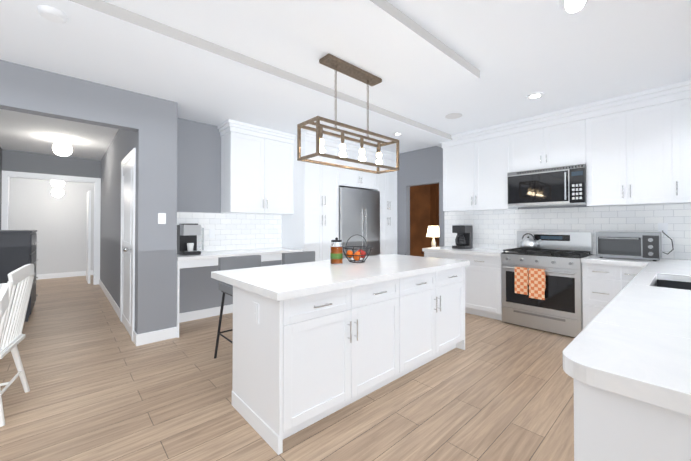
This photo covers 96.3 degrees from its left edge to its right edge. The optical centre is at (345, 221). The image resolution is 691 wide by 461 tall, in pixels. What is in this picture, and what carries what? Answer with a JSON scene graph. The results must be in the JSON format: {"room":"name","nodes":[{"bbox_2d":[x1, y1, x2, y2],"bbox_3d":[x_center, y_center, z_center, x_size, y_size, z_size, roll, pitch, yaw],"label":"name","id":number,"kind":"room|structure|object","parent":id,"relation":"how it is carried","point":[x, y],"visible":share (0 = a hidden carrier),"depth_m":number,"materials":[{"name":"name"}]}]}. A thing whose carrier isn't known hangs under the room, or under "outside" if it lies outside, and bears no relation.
{"room":"kitchen","nodes":[
{"label":"kitchen","id":0,"kind":"room"},
{"bbox_2d":[0,147,1,229],"bbox_3d":[-4.912,-0.023,4.038,0.120,2.684,4.476,1,-1,-42],"label":"wall","id":1,"kind":"structure","parent":0,"point":[0,183],"depth_m":5.64,"materials":[{"name":"grey paint"}]},
{"bbox_2d":[9,177,93,274],"bbox_3d":[-6.893,0.016,7.640,3.500,2.684,0.120,1,-1,-42],"label":"wall","id":2,"kind":"structure","parent":0,"point":[55,217],"depth_m":7.45,"materials":[{"name":"grey paint"}]},
{"bbox_2d":[1,170,232,345],"bbox_3d":[-4.109,0.185,5.085,8.980,2.290,7.405,1,-1,-42],"label":"baseboard","id":3,"kind":"structure","parent":2,"relation":"attached to","point":[153,336],"depth_m":5.81,"materials":[{"name":"white wood"}]},
{"bbox_2d":[2,149,100,284],"bbox_3d":[-7.039,-0.010,5.209,4.810,2.684,0.120,1,-1,-42],"label":"wall","id":4,"kind":"structure","parent":0,"point":[20,161],"depth_m":6.17,"materials":[{"name":"grey paint"}]},
{"bbox_2d":[86,190,90,283],"bbox_3d":[-5.812,0.331,6.998,0.040,2.020,0.800,1,-1,-42],"label":"door frame","id":5,"kind":"structure","parent":4,"relation":"attached to","point":[88,249],"depth_m":6.71,"materials":[{"name":"white wood"}]},
{"bbox_2d":[50,180,64,186],"bbox_3d":[-6.391,-1.052,6.878,0.240,0.564,0.240,1,-1,-42],"label":"ceiling light","id":6,"kind":"object","parent":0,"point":[57,183],"visible":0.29,"depth_m":6.80,"materials":[{"name":"white glass"}]},
{"bbox_2d":[0,60,138,131],"bbox_3d":[-3.983,-0.048,1.762,4.690,2.684,0.140,1,-1,-42],"label":"wall","id":7,"kind":"structure","parent":0,"point":[30,90],"depth_m":2.91,"materials":[{"name":"grey paint"}]},
{"bbox_2d":[100,93,176,333],"bbox_3d":[-3.619,-0.011,5.120,0.370,2.684,4.616,1,-1,-42],"label":"wall","id":8,"kind":"structure","parent":0,"point":[152,140],"depth_m":3.45,"materials":[{"name":"grey paint"}]},
{"bbox_2d":[120,148,135,341],"bbox_3d":[-2.698,0.251,3.762,0.091,2.130,1.020,1,-1,-42],"label":"door","id":9,"kind":"structure","parent":8,"relation":"attached to","point":[127,250],"depth_m":3.70,"materials":[{"name":"white wood"}]},
{"bbox_2d":[158,213,165,223],"bbox_3d":[-2.035,-0.037,3.433,0.075,0.120,0.008,1,-1,-42],"label":"light switch","id":10,"kind":"object","parent":8,"relation":"attached to","point":[161,218],"visible":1,"depth_m":3.43,"materials":[{"name":"white plastic"}]},
{"bbox_2d":[177,118,281,312],"bbox_3d":[-0.892,-0.009,5.311,3.920,2.684,0.125,1,-1,-42],"label":"wall","id":11,"kind":"structure","parent":0,"point":[198,173],"depth_m":4.30,"materials":[{"name":"grey"}]},
{"bbox_2d":[209,229,214,237],"bbox_3d":[-1.869,0.162,4.328,0.075,0.120,0.006,1,-1,-42],"label":"outlet","id":12,"kind":"object","parent":11,"relation":"attached to","point":[211,233],"visible":1,"depth_m":4.33,"materials":[{"name":"white plastic"}]},
{"bbox_2d":[217,119,295,214],"bbox_3d":[-1.296,-0.741,4.592,1.049,1.231,0.402,1,-1,-42],"label":"upper cabinet","id":13,"kind":"object","parent":11,"relation":"attached to","point":[257,169],"visible":1,"depth_m":4.41,"materials":[{"name":"white wood"}]},
{"bbox_2d":[0,275,573,460],"bbox_3d":[-1.278,1.354,4.948,13.000,0.050,15.000,1,-1,-42],"label":"floor","id":14,"kind":"structure","parent":0,"point":[102,386],"depth_m":2.24,"materials":[{"name":"brown wood"}]},
{"bbox_2d":[0,283,8,323],"bbox_3d":[-1.776,0.792,1.260,0.508,1.000,0.539,-1,-1,40],"label":"dining chair","id":15,"kind":"object","parent":14,"relation":"on","point":[4,295],"visible":1,"depth_m":1.36,"materials":[{"name":"white wood"}]},
{"bbox_2d":[0,264,34,426],"bbox_3d":[-2.482,0.801,2.066,0.539,1.000,0.508,0,-1,-32],"label":"dining chair","id":16,"kind":"object","parent":14,"relation":"on","point":[12,336],"visible":1,"depth_m":2.14,"materials":[{"name":"white wood"}]},
{"bbox_2d":[0,230,37,321],"bbox_3d":[-4.713,0.722,4.330,0.563,1.200,1.120,1,-1,-42],"label":"dresser","id":17,"kind":"object","parent":14,"relation":"on","point":[18,248],"visible":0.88,"depth_m":4.02,"materials":[{"name":"grey wood"}]},
{"bbox_2d":[214,255,260,374],"bbox_3d":[-0.933,0.826,2.969,0.483,0.967,0.464,1,-1,-42],"label":"stool","id":18,"kind":"object","parent":14,"relation":"on","point":[237,262],"visible":0.23,"depth_m":2.98,"materials":[{"name":"grey fabric"}]},
{"bbox_2d":[176,248,302,337],"bbox_3d":[-1.467,0.867,4.285,1.693,0.910,0.600,1,-1,-42],"label":"desk","id":19,"kind":"object","parent":14,"relation":"on","point":[204,259],"visible":0.46,"depth_m":3.79,"materials":[{"name":"white"}]},
{"bbox_2d":[177,224,203,254],"bbox_3d":[-1.941,0.214,3.928,0.290,0.385,0.300,1,-1,-42],"label":"coffee maker","id":20,"kind":"object","parent":19,"relation":"on","point":[190,239],"visible":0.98,"depth_m":3.85,"materials":[{"name":"grey plastic"}]},
{"bbox_2d":[282,251,314,264],"bbox_3d":[-0.415,0.831,3.440,0.483,0.967,0.464,1,-1,-42],"label":"stool","id":21,"kind":"object","parent":14,"relation":"on","point":[297,257],"visible":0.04,"depth_m":3.54,"materials":[{"name":"grey fabric"}]},
{"bbox_2d":[282,131,396,260],"bbox_3d":[0.010,-0.005,5.576,2.211,2.681,0.692,1,-1,-42],"label":"pantry","id":22,"kind":"object","parent":14,"relation":"on","point":[311,223],"visible":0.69,"depth_m":4.95,"materials":[{"name":"white wood"}]},
{"bbox_2d":[225,266,464,454],"bbox_3d":[0.136,0.874,2.771,2.166,0.862,0.932,1,-1,-42],"label":"kitchen island","id":23,"kind":"object","parent":14,"relation":"on","point":[322,340],"depth_m":2.06,"materials":[{"name":"white wood"}]},
{"bbox_2d":[253,302,258,323],"bbox_3d":[-0.559,0.566,1.929,0.008,0.120,0.075,1,-1,-42],"label":"outlet","id":24,"kind":"object","parent":23,"relation":"attached to","point":[256,312],"visible":1,"depth_m":1.92,"materials":[{"name":"white plastic"}]},
{"bbox_2d":[211,254,469,301],"bbox_3d":[0.109,0.420,2.809,2.230,0.048,1.024,1,-1,-42],"label":"island countertop","id":25,"kind":"structure","parent":23,"relation":"on","point":[273,282],"depth_m":2.34,"materials":[{"name":"white stone"}]},
{"bbox_2d":[330,237,342,263],"bbox_3d":[-0.085,0.272,2.935,0.116,0.249,0.117,1,-1,-42],"label":"bottle","id":26,"kind":"object","parent":25,"relation":"on","point":[336,252],"visible":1,"depth_m":2.89,"materials":[{"name":"brown glass"}]},
{"bbox_2d":[343,234,371,262],"bbox_3d":[0.113,0.260,3.075,0.312,0.272,0.312,1,-1,-42],"label":"fruit basket","id":27,"kind":"object","parent":25,"relation":"on","point":[358,254],"visible":1,"depth_m":3.02,"materials":[{"name":"grey metal"}]},
{"bbox_2d":[338,187,379,258],"bbox_3d":[0.076,0.386,5.572,0.932,1.900,0.751,1,-1,-42],"label":"fridge","id":28,"kind":"object","parent":14,"relation":"on","point":[359,211],"visible":0.27,"depth_m":5.30,"materials":[{"name":"silver metal"}]},
{"bbox_2d":[422,246,507,320],"bbox_3d":[1.859,0.871,4.693,0.655,0.910,1.187,1,-1,-42],"label":"base cabinet","id":29,"kind":"object","parent":14,"relation":"on","point":[483,296],"visible":0.6,"depth_m":4.28,"materials":[{"name":"white wood"}]},
{"bbox_2d":[452,225,472,248],"bbox_3d":[1.810,0.231,4.830,0.313,0.372,0.210,1,-1,-42],"label":"coffee maker","id":30,"kind":"object","parent":29,"relation":"on","point":[464,238],"visible":1,"depth_m":4.78,"materials":[{"name":"grey plastic"}]},
{"bbox_2d":[501,231,592,337],"bbox_3d":[2.523,0.723,3.917,0.696,1.190,0.850,1,-1,-42],"label":"range","id":31,"kind":"object","parent":14,"relation":"on","point":[541,286],"visible":0.96,"depth_m":3.73,"materials":[{"name":"silver metal"}]},
{"bbox_2d":[520,233,540,248],"bbox_3d":[2.502,0.258,4.183,0.200,0.213,0.256,1,-1,-42],"label":"kettle","id":32,"kind":"object","parent":31,"relation":"on","point":[528,243],"visible":1,"depth_m":4.14,"materials":[{"name":"silver metal"}]},
{"bbox_2d":[581,255,645,314],"bbox_3d":[3.002,0.857,3.417,0.682,0.909,0.526,1,-1,-42],"label":"base cabinet","id":33,"kind":"object","parent":14,"relation":"on","point":[599,275],"depth_m":3.31,"materials":[{"name":"white wood"}]},
{"bbox_2d":[596,231,661,260],"bbox_3d":[3.088,0.256,3.384,0.408,0.290,0.503,1,-1,-42],"label":"toaster oven","id":34,"kind":"object","parent":33,"relation":"on","point":[640,245],"visible":1,"depth_m":3.26,"materials":[{"name":"silver metal"}]},
{"bbox_2d":[562,258,690,460],"bbox_3d":[2.225,0.841,1.908,3.862,0.909,0.660,1,-1,-42],"label":"kitchen counter","id":35,"kind":"object","parent":14,"relation":"on","point":[626,352],"depth_m":0.83,"materials":[{"name":"white stone"}]},
{"bbox_2d":[654,279,690,289],"bbox_3d":[2.244,0.535,1.962,0.760,0.199,0.430,1,-1,-42],"label":"sink basin","id":36,"kind":"object","parent":35,"relation":"in","point":[673,284],"visible":0.03,"depth_m":2.30,"materials":[{"name":"grey metal"}]},
{"bbox_3d":[2.091,1.040,7.341,0.560,0.630,0.560,1,-1,-42],"label":"wood side table","id":37,"kind":"object","parent":14,"relation":"on","visible":0},
{"bbox_2d":[426,226,438,246],"bbox_3d":[2.091,0.409,7.348,0.340,0.629,0.340,1,-1,-42],"label":"light","id":38,"kind":"object","parent":37,"relation":"on","point":[433,231],"visible":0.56,"depth_m":7.24,"materials":[{"name":"white"}]},
{"bbox_2d":[0,0,690,159],"bbox_3d":[-1.278,-1.405,4.977,13.000,0.100,15.000,1,-1,-42],"label":"ceiling","id":39,"kind":"structure","parent":0,"point":[515,52],"depth_m":2.65,"materials":[{"name":"white paint"}]},
{"bbox_2d":[53,137,71,143],"bbox_3d":[-4.636,-1.316,5.071,0.240,0.074,0.240,1,-1,-42],"label":"light","id":40,"kind":"object","parent":39,"relation":"attached to","point":[61,140],"visible":1,"depth_m":5.01,"materials":[{"name":"white glass"}]},
{"bbox_2d":[0,0,479,147],"bbox_3d":[-1.083,-1.352,1.774,8.978,0.074,1.560,1,-1,-42],"label":"ceiling beam","id":41,"kind":"structure","parent":39,"relation":"attached to","point":[387,28],"depth_m":2.35,"materials":[{"name":"white paint"}]},
{"bbox_2d":[37,5,67,23],"bbox_3d":[-1.835,-1.294,1.940,0.140,0.034,0.140,1,-1,-42],"label":"recessed light","id":42,"kind":"object","parent":41,"relation":"attached to","point":[52,14],"visible":1,"depth_m":1.92,"materials":[{"name":"white plastic"}]},
{"bbox_2d":[297,54,398,173],"bbox_3d":[0.064,-0.941,2.800,1.000,0.874,0.280,1,-1,-42],"label":"pendant light","id":43,"kind":"object","parent":39,"relation":"hanging from","point":[345,68],"visible":1,"depth_m":2.71,"materials":[{"name":"beige wood"}]},
{"bbox_2d":[445,113,461,118],"bbox_3d":[1.394,-1.361,3.987,0.210,0.008,0.210,1,-1,-42],"label":"ceiling speaker","id":44,"kind":"object","parent":39,"relation":"attached to","point":[453,115],"visible":1,"depth_m":3.97,"materials":[{"name":"white plastic"}]},
{"bbox_2d":[526,92,543,99],"bbox_3d":[2.058,-1.366,3.361,0.168,0.011,0.168,0,-1,39],"label":"recessed light","id":45,"kind":"object","parent":39,"relation":"in","point":[537,95],"depth_m":3.36,"materials":[{"name":"white plastic"}]},
{"bbox_2d":[558,0,587,8],"bbox_3d":[1.424,-1.382,1.919,0.168,0.011,0.168,0,-1,39],"label":"recessed light","id":46,"kind":"object","parent":39,"relation":"in","point":[567,4],"depth_m":1.96,"materials":[{"name":"white"}]},
{"bbox_2d":[410,184,430,256],"bbox_3d":[1.343,0.022,8.240,3.090,2.684,0.120,1,-1,-42],"label":"wall","id":47,"kind":"structure","parent":0,"point":[424,207],"depth_m":8.87,"materials":[{"name":"brown wood"}]},
{"bbox_2d":[430,183,438,246],"bbox_3d":[3.790,0.019,7.952,0.120,2.684,4.000,1,-1,-42],"label":"wall","id":48,"kind":"structure","parent":0,"point":[434,188],"depth_m":9.14,"materials":[{"name":"brown wood"}]},
{"bbox_2d":[397,146,690,259],"bbox_3d":[2.282,-0.015,4.821,0.125,2.684,5.122,1,-1,-42],"label":"wall","id":49,"kind":"structure","parent":0,"point":[497,229],"depth_m":4.46,"materials":[{"name":"grey"}]},
{"bbox_2d":[440,80,690,211],"bbox_3d":[2.686,-0.772,3.990,0.402,1.181,3.090,1,-1,-42],"label":"upper cabinet","id":50,"kind":"object","parent":49,"relation":"attached to","point":[632,149],"visible":0.98,"depth_m":3.55,"materials":[{"name":"white wood"}]},
{"bbox_2d":[507,164,585,207],"bbox_3d":[2.623,-0.441,4.024,0.444,0.460,0.848,1,-1,-42],"label":"microwave","id":51,"kind":"object","parent":50,"relation":"attached to","point":[558,186],"visible":1,"depth_m":3.87,"materials":[{"name":"silver metal"}]},
{"bbox_2d":[658,223,673,253],"bbox_3d":[3.434,0.178,3.320,0.182,0.334,0.119,1,-1,-42],"label":"outlet","id":52,"kind":"object","parent":49,"relation":"attached to","point":[663,228],"visible":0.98,"depth_m":3.38,"materials":[{"name":"white"}]}
]}

